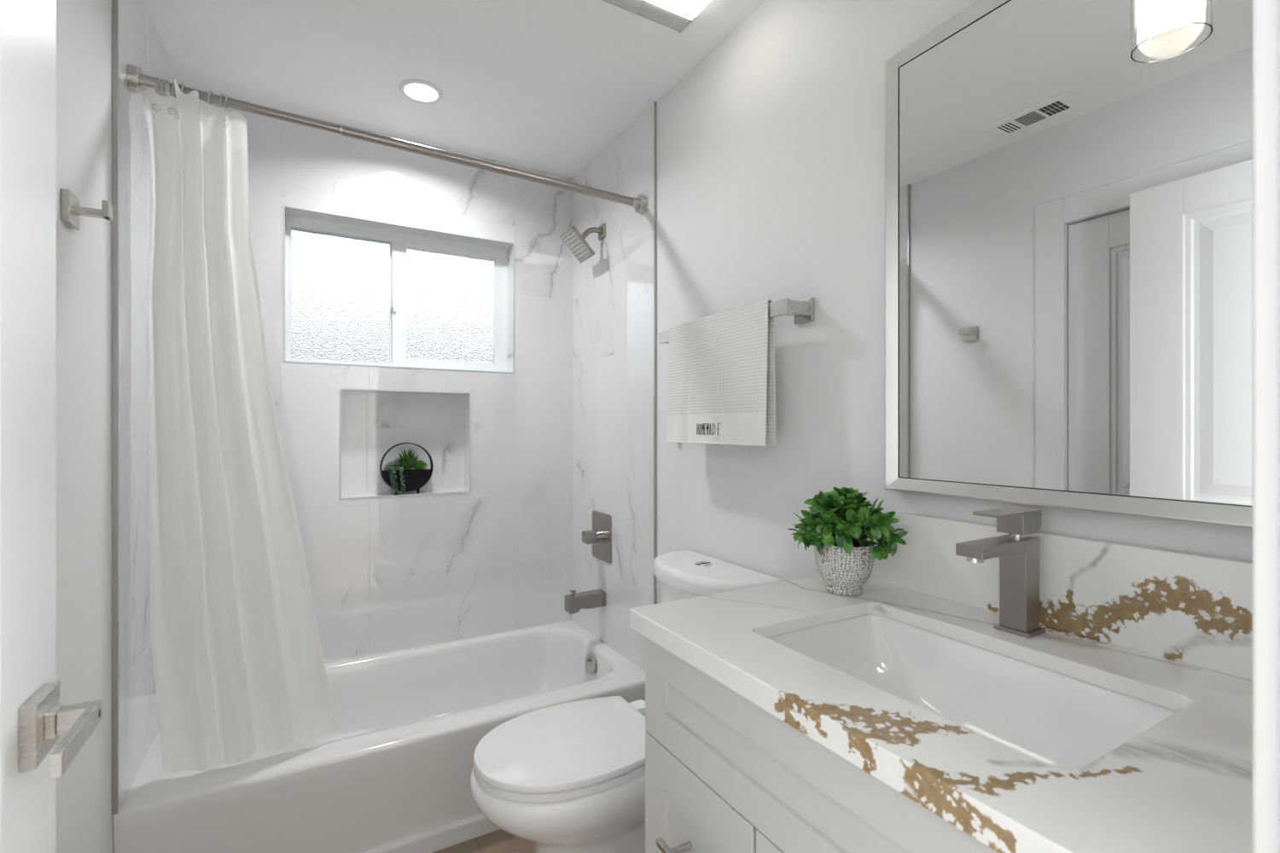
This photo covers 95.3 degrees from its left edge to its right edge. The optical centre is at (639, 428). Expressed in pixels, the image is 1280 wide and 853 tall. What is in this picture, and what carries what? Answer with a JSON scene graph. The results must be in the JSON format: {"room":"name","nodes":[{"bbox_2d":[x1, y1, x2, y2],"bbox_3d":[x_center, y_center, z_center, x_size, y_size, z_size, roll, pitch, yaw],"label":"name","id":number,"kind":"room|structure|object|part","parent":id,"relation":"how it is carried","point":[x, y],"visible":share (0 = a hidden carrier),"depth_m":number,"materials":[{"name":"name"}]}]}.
{"room":"bathroom","nodes":[
{"label":"bathroom","id":0,"kind":"room"},
{"bbox_2d":[56,0,174,852],"bbox_3d":[-1.018,0.035,0.936,0.109,2.310,2.421,0,0,-30],"label":"wall","id":1,"kind":"structure","parent":0,"point":[84,817],"depth_m":1.22,"materials":[{"name":"paint"}]},
{"bbox_2d":[61,188,112,230],"bbox_3d":[-1.003,-0.394,1.062,0.060,0.056,0.056,0,0,-30],"label":"robe hook","id":2,"kind":"object","parent":1,"relation":"attached to","point":[72,211],"visible":1,"depth_m":1.05,"materials":[{"name":"silver metal"}]},
{"bbox_3d":[-1.025,-0.394,1.050,0.011,0.056,0.056,0,0,-30],"label":"wall plate","id":3,"kind":"part","parent":2,"relation":"part of","materials":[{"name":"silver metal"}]},
{"bbox_3d":[-0.999,-0.402,1.065,0.050,0.028,0.030,0,0,-30],"label":"hook arm","id":4,"kind":"part","parent":2,"relation":"part of","materials":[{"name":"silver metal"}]},
{"bbox_2d":[111,0,118,815],"bbox_3d":[-1.168,-0.131,1.298,0.010,1.978,0.006,0,0,-30],"label":"trim","id":5,"kind":"structure","parent":1,"relation":"attached to","point":[114,2],"depth_m":1.30,"materials":[{"name":"metal"}]},
{"bbox_2d":[126,64,647,213],"bbox_3d":[-0.603,-0.815,1.727,1.402,0.104,0.061,0,0,-29],"label":"shower rod","id":6,"kind":"object","parent":1,"relation":"attached to","point":[137,81],"visible":0.97,"depth_m":1.64,"materials":[{"name":"silver metal"}]},
{"bbox_2d":[155,77,161,94],"bbox_3d":[-1.169,-0.822,1.417,0.010,0.060,0.042,0,0,-30],"label":"curtain ring","id":7,"kind":"object","parent":6,"relation":"hanging from","point":[159,78],"visible":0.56,"depth_m":1.40,"materials":[{"name":"silver plastic"}]},
{"bbox_2d":[160,78,166,95],"bbox_3d":[-1.161,-0.822,1.421,0.010,0.060,0.042,0,0,-30],"label":"curtain ring","id":8,"kind":"object","parent":6,"relation":"hanging from","point":[164,79],"visible":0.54,"depth_m":1.41,"materials":[{"name":"silver plastic"}]},
{"bbox_2d":[170,81,174,97],"bbox_3d":[-1.144,-0.821,1.431,0.010,0.060,0.042,0,0,-30],"label":"curtain ring","id":9,"kind":"object","parent":6,"relation":"hanging from","point":[172,84],"visible":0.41,"depth_m":1.41,"materials":[{"name":"silver plastic"}]},
{"bbox_2d":[180,83,186,92],"bbox_3d":[-1.128,-0.821,1.439,0.010,0.060,0.042,0,0,-30],"label":"curtain ring","id":10,"kind":"object","parent":6,"relation":"hanging from","point":[183,84],"visible":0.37,"depth_m":1.43,"materials":[{"name":"silver metal"}]},
{"bbox_2d":[207,90,212,104],"bbox_3d":[-1.081,-0.819,1.465,0.010,0.060,0.042,0,0,-30],"label":"curtain ring","id":11,"kind":"object","parent":6,"relation":"hanging from","point":[210,91],"visible":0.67,"depth_m":1.45,"materials":[{"name":"silver plastic"}]},
{"bbox_2d":[218,93,223,107],"bbox_3d":[-1.061,-0.819,1.476,0.010,0.060,0.042,0,0,-30],"label":"curtain ring","id":12,"kind":"object","parent":6,"relation":"hanging from","point":[221,94],"visible":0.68,"depth_m":1.46,"materials":[{"name":"silver plastic"}]},
{"bbox_2d":[223,94,228,110],"bbox_3d":[-1.052,-0.818,1.481,0.010,0.060,0.042,0,0,-30],"label":"curtain ring","id":13,"kind":"object","parent":6,"relation":"hanging from","point":[226,96],"visible":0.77,"depth_m":1.47,"materials":[{"name":"silver metal"}]},
{"bbox_2d":[140,79,336,772],"bbox_3d":[-1.009,0.004,1.491,0.412,1.681,0.076,0,0,-30],"label":"shower curtain","id":14,"kind":"object","parent":6,"relation":"hanging from","point":[239,667],"visible":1,"depth_m":1.46,"materials":[{"name":"fabric"}]},
{"bbox_2d":[204,101,572,663],"bbox_3d":[-0.937,0.035,2.309,1.400,2.310,0.120,0,0,-30],"label":"wall","id":15,"kind":"structure","parent":0,"point":[397,573],"depth_m":2.32,"materials":[{"name":"stone"}]},
{"bbox_2d":[285,215,507,372],"bbox_3d":[-0.944,-0.511,2.349,0.828,0.544,0.046,0,0,-30],"label":"window","id":16,"kind":"structure","parent":15,"relation":"in","point":[355,294],"depth_m":2.32,"materials":[{"name":"glass"}]},
{"bbox_3d":[-1.147,-0.500,2.247,0.343,0.489,0.004,0,0,-30],"label":"pane","id":17,"kind":"part","parent":16,"relation":"part of","materials":[{"name":"white glass"}]},
{"bbox_3d":[-1.140,-0.498,2.251,0.369,0.499,0.016,0,0,-30],"label":"sash","id":18,"kind":"part","parent":16,"relation":"part of","materials":[{"name":"glass"}]},
{"bbox_3d":[-0.790,-0.499,2.433,0.454,0.504,0.015,0,0,-30],"label":"sash","id":19,"kind":"part","parent":16,"relation":"part of","materials":[{"name":"glass"}]},
{"bbox_3d":[-0.786,-0.504,2.436,0.362,0.448,0.004,0,0,-30],"label":"pane","id":20,"kind":"part","parent":16,"relation":"part of","materials":[{"name":"white glass"}]},
{"bbox_2d":[283,205,514,373],"bbox_3d":[-0.895,-0.511,2.264,0.836,0.552,0.004,0,0,-30],"label":"trim","id":21,"kind":"structure","parent":15,"relation":"attached to","point":[284,206],"depth_m":2.18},
{"bbox_2d":[339,388,471,500],"bbox_3d":[-0.898,0.057,2.263,0.477,0.411,0.004,0,0,-30],"label":"trim","id":22,"kind":"structure","parent":15,"relation":"attached to","point":[340,389],"depth_m":2.25,"materials":[{"name":"white"}]},
{"bbox_2d":[379,442,433,494],"bbox_3d":[-0.919,0.156,2.300,0.192,0.200,0.104,0,0,-30],"label":"planter","id":23,"kind":"object","parent":15,"relation":"in","point":[401,480],"visible":1,"depth_m":2.28,"materials":[{"name":"black metal"}]},
{"bbox_2d":[145,0,765,178],"bbox_3d":[-0.335,-1.170,1.259,1.616,0.100,2.541,0,0,-30],"label":"ceiling","id":24,"kind":"structure","parent":0,"point":[544,85],"depth_m":1.77,"materials":[{"name":"paint"}]},
{"bbox_2d":[399,79,442,104],"bbox_3d":[-0.726,-1.117,1.936,0.136,0.006,0.136,0,0,-30],"label":"recessed light","id":25,"kind":"object","parent":24,"relation":"in","point":[418,90],"visible":1,"depth_m":1.93,"materials":[{"name":"paint"}]},
{"bbox_2d":[600,0,711,33],"bbox_3d":[0.064,-1.105,1.414,0.300,0.030,0.328,0,0,-30],"label":"recessed light","id":26,"kind":"object","parent":24,"relation":"in","point":[677,15],"visible":1,"depth_m":1.53,"materials":[{"name":"paint"}]},
{"bbox_3d":[0.064,-1.102,1.414,0.300,0.024,0.206,0,0,-30],"label":"light panel","id":27,"kind":"part","parent":26,"relation":"part of","materials":[{"name":"white plastic"}]},
{"bbox_2d":[432,829,535,852],"bbox_3d":[-0.340,1.240,1.268,1.616,0.100,2.521,0,0,-30],"label":"floor","id":28,"kind":"structure","parent":0,"point":[498,841],"depth_m":1.66,"materials":[{"name":"brown wood"}]},
{"bbox_2d":[112,620,645,852],"bbox_3d":[-0.733,1.022,1.952,1.415,0.335,0.702,0,0,-30],"label":"bathtub","id":29,"kind":"object","parent":28,"relation":"on","point":[393,775],"visible":0.56,"depth_m":1.64,"materials":[{"name":"ceramic"}]},
{"bbox_3d":[-0.194,0.922,2.282,0.023,0.076,0.076,0,0,-30],"label":"overflow plate","id":30,"kind":"part","parent":29,"relation":"part of","materials":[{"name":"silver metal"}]},
{"bbox_2d":[469,549,781,852],"bbox_3d":[-0.063,0.782,1.465,0.717,0.816,0.439,0,0,-30],"label":"toilet","id":31,"kind":"object","parent":28,"relation":"on","point":[569,777],"visible":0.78,"depth_m":1.30,"materials":[{"name":"ceramic"}]},
{"bbox_3d":[-0.154,0.982,1.399,0.493,0.416,0.364,0,0,-30],"label":"bowl","id":32,"kind":"part","parent":31,"relation":"part of","materials":[{"name":"ceramic"}]},
{"bbox_3d":[-0.174,0.764,1.388,0.430,0.016,0.347,0,0,-30],"label":"seat","id":33,"kind":"part","parent":31,"relation":"part of","materials":[{"name":"plastic"}]},
{"bbox_3d":[-0.174,0.745,1.388,0.431,0.016,0.348,0,0,-30],"label":"lid","id":34,"kind":"part","parent":31,"relation":"part of","materials":[{"name":"plastic"}]},
{"bbox_3d":[0.172,0.593,1.600,0.176,0.333,0.414,0,0,-30],"label":"tank","id":35,"kind":"part","parent":31,"relation":"part of","materials":[{"name":"ceramic"}]},
{"bbox_3d":[0.166,0.402,1.597,0.188,0.048,0.439,0,0,-30],"label":"tank lid","id":36,"kind":"part","parent":31,"relation":"part of","materials":[{"name":"ceramic"}]},
{"bbox_2d":[645,637,998,852],"bbox_3d":[0.403,0.769,0.813,0.576,0.842,0.708,0,0,-30],"label":"vanity cabinet","id":37,"kind":"object","parent":28,"relation":"on","point":[724,774],"visible":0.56,"depth_m":0.76,"materials":[{"name":"paint"}]},
{"bbox_3d":[0.059,0.634,0.843,0.010,0.010,0.122,0,0,-30],"label":"handle","id":38,"kind":"part","parent":37,"relation":"part of","materials":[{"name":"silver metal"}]},
{"bbox_3d":[0.063,0.634,0.881,0.037,0.011,0.011,0,0,-30],"label":"post","id":39,"kind":"part","parent":37,"relation":"part of","materials":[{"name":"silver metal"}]},
{"bbox_3d":[0.085,0.647,0.878,0.018,0.262,0.275,0,0,-30],"label":"drawer","id":40,"kind":"part","parent":37,"relation":"part of","materials":[{"name":"paint"}]},
{"bbox_3d":[0.261,0.794,0.571,0.018,0.556,0.422,0,0,-30],"label":"door","id":41,"kind":"part","parent":37,"relation":"part of","materials":[{"name":"paint"}]},
{"bbox_2d":[629,575,1252,852],"bbox_3d":[0.412,0.330,0.824,0.554,0.032,0.765,0,0,-30],"label":"countertop","id":42,"kind":"structure","parent":37,"relation":"on","point":[1184,784],"depth_m":0.61,"materials":[{"name":"white stone"}]},
{"bbox_2d":[787,487,907,596],"bbox_3d":[0.392,0.212,1.125,0.205,0.203,0.214,0,0,-30],"label":"potted plant","id":43,"kind":"object","parent":42,"relation":"on","point":[844,555],"visible":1,"depth_m":1.08,"materials":[{"name":"green plant"}]},
{"bbox_3d":[0.393,0.266,1.123,0.109,0.096,0.109,0,0,-30],"label":"pot","id":44,"kind":"part","parent":43,"relation":"part of","materials":[{"name":"ceramic"}]},
{"bbox_2d":[766,613,1176,771],"bbox_3d":[0.407,0.398,0.795,0.337,0.127,0.487,0,0,-30],"label":"sink","id":45,"kind":"object","parent":42,"relation":"in","point":[1054,719],"visible":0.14,"depth_m":0.87,"materials":[{"name":"ceramic"}]},
{"bbox_2d":[955,506,1046,638],"bbox_3d":[0.542,0.220,0.879,0.159,0.189,0.052,0,0,-30],"label":"faucet","id":46,"kind":"object","parent":42,"relation":"on","point":[1018,553],"visible":1,"depth_m":0.89,"materials":[{"name":"silver metal"}]},
{"bbox_3d":[0.523,0.177,0.868,0.115,0.018,0.040,0,0,-30],"label":"spout","id":47,"kind":"part","parent":46,"relation":"part of","materials":[{"name":"silver metal"}]},
{"bbox_3d":[0.561,0.128,0.890,0.116,0.005,0.040,0,0,-30],"label":"lever","id":48,"kind":"part","parent":46,"relation":"part of","materials":[{"name":"silver metal"}]},
{"bbox_3d":[0.590,0.311,0.906,0.050,0.006,0.052,0,0,-30],"label":"plate","id":49,"kind":"part","parent":46,"relation":"part of","materials":[{"name":"silver metal"}]},
{"bbox_2d":[572,0,1252,671],"bbox_3d":[0.289,0.035,1.687,0.107,2.310,2.421,0,0,-30],"label":"wall","id":50,"kind":"structure","parent":0,"point":[770,148],"depth_m":1.56,"materials":[{"name":"paint"}]},
{"bbox_2d":[559,222,605,262],"bbox_3d":[-0.220,-0.744,2.304,0.161,0.148,0.126,0,0,-30],"label":"showerhead","id":51,"kind":"object","parent":50,"relation":"attached to","point":[575,241],"visible":1,"depth_m":2.29,"materials":[{"name":"silver metal"}]},
{"bbox_3d":[-0.196,-0.771,2.317,0.098,0.065,0.021,0,0,-30],"label":"arm","id":52,"kind":"part","parent":51,"relation":"part of","materials":[{"name":"silver metal"}]},
{"bbox_2d":[564,589,605,614],"bbox_3d":[-0.216,0.675,2.303,0.156,0.086,0.054,0,0,-30],"label":"tub spout","id":53,"kind":"object","parent":50,"relation":"attached to","point":[575,602],"visible":1,"depth_m":2.28,"materials":[{"name":"silver metal"}]},
{"bbox_3d":[-0.261,0.643,2.278,0.020,0.022,0.020,0,0,-30],"label":"diverter knob","id":54,"kind":"part","parent":53,"relation":"part of","materials":[{"name":"silver metal"}]},
{"bbox_2d":[581,511,611,564],"bbox_3d":[-0.185,0.434,2.327,0.078,0.190,0.168,0,0,-30],"label":"shower valve","id":55,"kind":"object","parent":50,"relation":"attached to","point":[600,537],"visible":1,"depth_m":2.31,"materials":[{"name":"silver metal"}]},
{"bbox_3d":[-0.202,0.432,2.319,0.040,0.044,0.057,0,0,-30],"label":"lever","id":56,"kind":"part","parent":55,"relation":"part of","materials":[{"name":"silver metal"}]},
{"bbox_3d":[-0.155,0.434,2.345,0.008,0.190,0.168,0,0,-30],"label":"plate","id":57,"kind":"part","parent":55,"relation":"part of","materials":[{"name":"silver metal"}]},
{"bbox_2d":[653,101,656,604],"bbox_3d":[0.052,-0.131,1.999,0.008,1.978,0.006,0,0,-30],"label":"trim","id":58,"kind":"structure","parent":50,"relation":"attached to","point":[654,102],"depth_m":2.00,"materials":[{"name":"metal"}]},
{"bbox_2d":[658,297,814,343],"bbox_3d":[0.236,-0.282,1.599,0.088,0.056,0.557,0,0,-30],"label":"towel bar","id":59,"kind":"object","parent":50,"relation":"attached to","point":[802,311],"visible":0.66,"depth_m":1.37,"materials":[{"name":"silver metal"}]},
{"bbox_2d":[666,299,776,449],"bbox_3d":[0.198,-0.123,1.573,0.041,0.370,0.440,0,0,-30],"label":"hand towel","id":60,"kind":"object","parent":59,"relation":"hanging from","point":[722,379],"visible":1,"depth_m":1.52,"materials":[{"name":"white fabric"}]},
{"bbox_3d":[0.394,-0.282,1.401,0.010,0.056,0.057,0,0,-30],"label":"wall plate","id":61,"kind":"part","parent":59,"relation":"part of","materials":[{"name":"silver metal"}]},
{"bbox_2d":[884,0,1252,528],"bbox_3d":[0.651,-0.309,0.928,0.036,0.862,0.581,0,0,-30],"label":"wall mirror","id":62,"kind":"object","parent":50,"relation":"attached to","point":[1068,183],"visible":1,"depth_m":0.89,"materials":[{"name":"silver metal"}]},
{"bbox_2d":[886,511,1252,680],"bbox_3d":[0.670,0.241,0.905,0.025,0.146,0.648,0,0,-30],"label":"backsplash","id":63,"kind":"structure","parent":50,"relation":"attached to","point":[1195,609],"depth_m":0.85,"materials":[{"name":"white stone"}]},
{"bbox_3d":[0.268,0.035,0.210,1.616,2.310,0.120,0,0,-30],"label":"wall","id":64,"kind":"structure","parent":0,"visible":0},
{"bbox_2d":[0,0,102,852],"bbox_3d":[-0.427,0.220,0.306,0.083,1.925,0.700,0,0,-30],"label":"door","id":65,"kind":"structure","parent":64,"relation":"in","point":[32,718],"depth_m":0.54,"materials":[{"name":"paint"}]},
{"bbox_3d":[-0.571,0.281,0.555,0.012,0.058,0.060,0,0,-30],"label":"handle","id":66,"kind":"part","parent":65,"relation":"part of","materials":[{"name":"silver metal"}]},
{"bbox_3d":[-0.523,0.281,0.528,0.029,0.020,0.112,0,0,-30],"label":"lever","id":67,"kind":"part","parent":65,"relation":"part of","materials":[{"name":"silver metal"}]},
{"bbox_2d":[1252,0,1279,852],"bbox_3d":[0.049,0.180,0.161,0.863,2.019,0.014,0,0,-30],"label":"trim","id":68,"kind":"structure","parent":64,"relation":"attached to","point":[1265,13],"depth_m":0.35,"materials":[{"name":"paint"}]}
]}

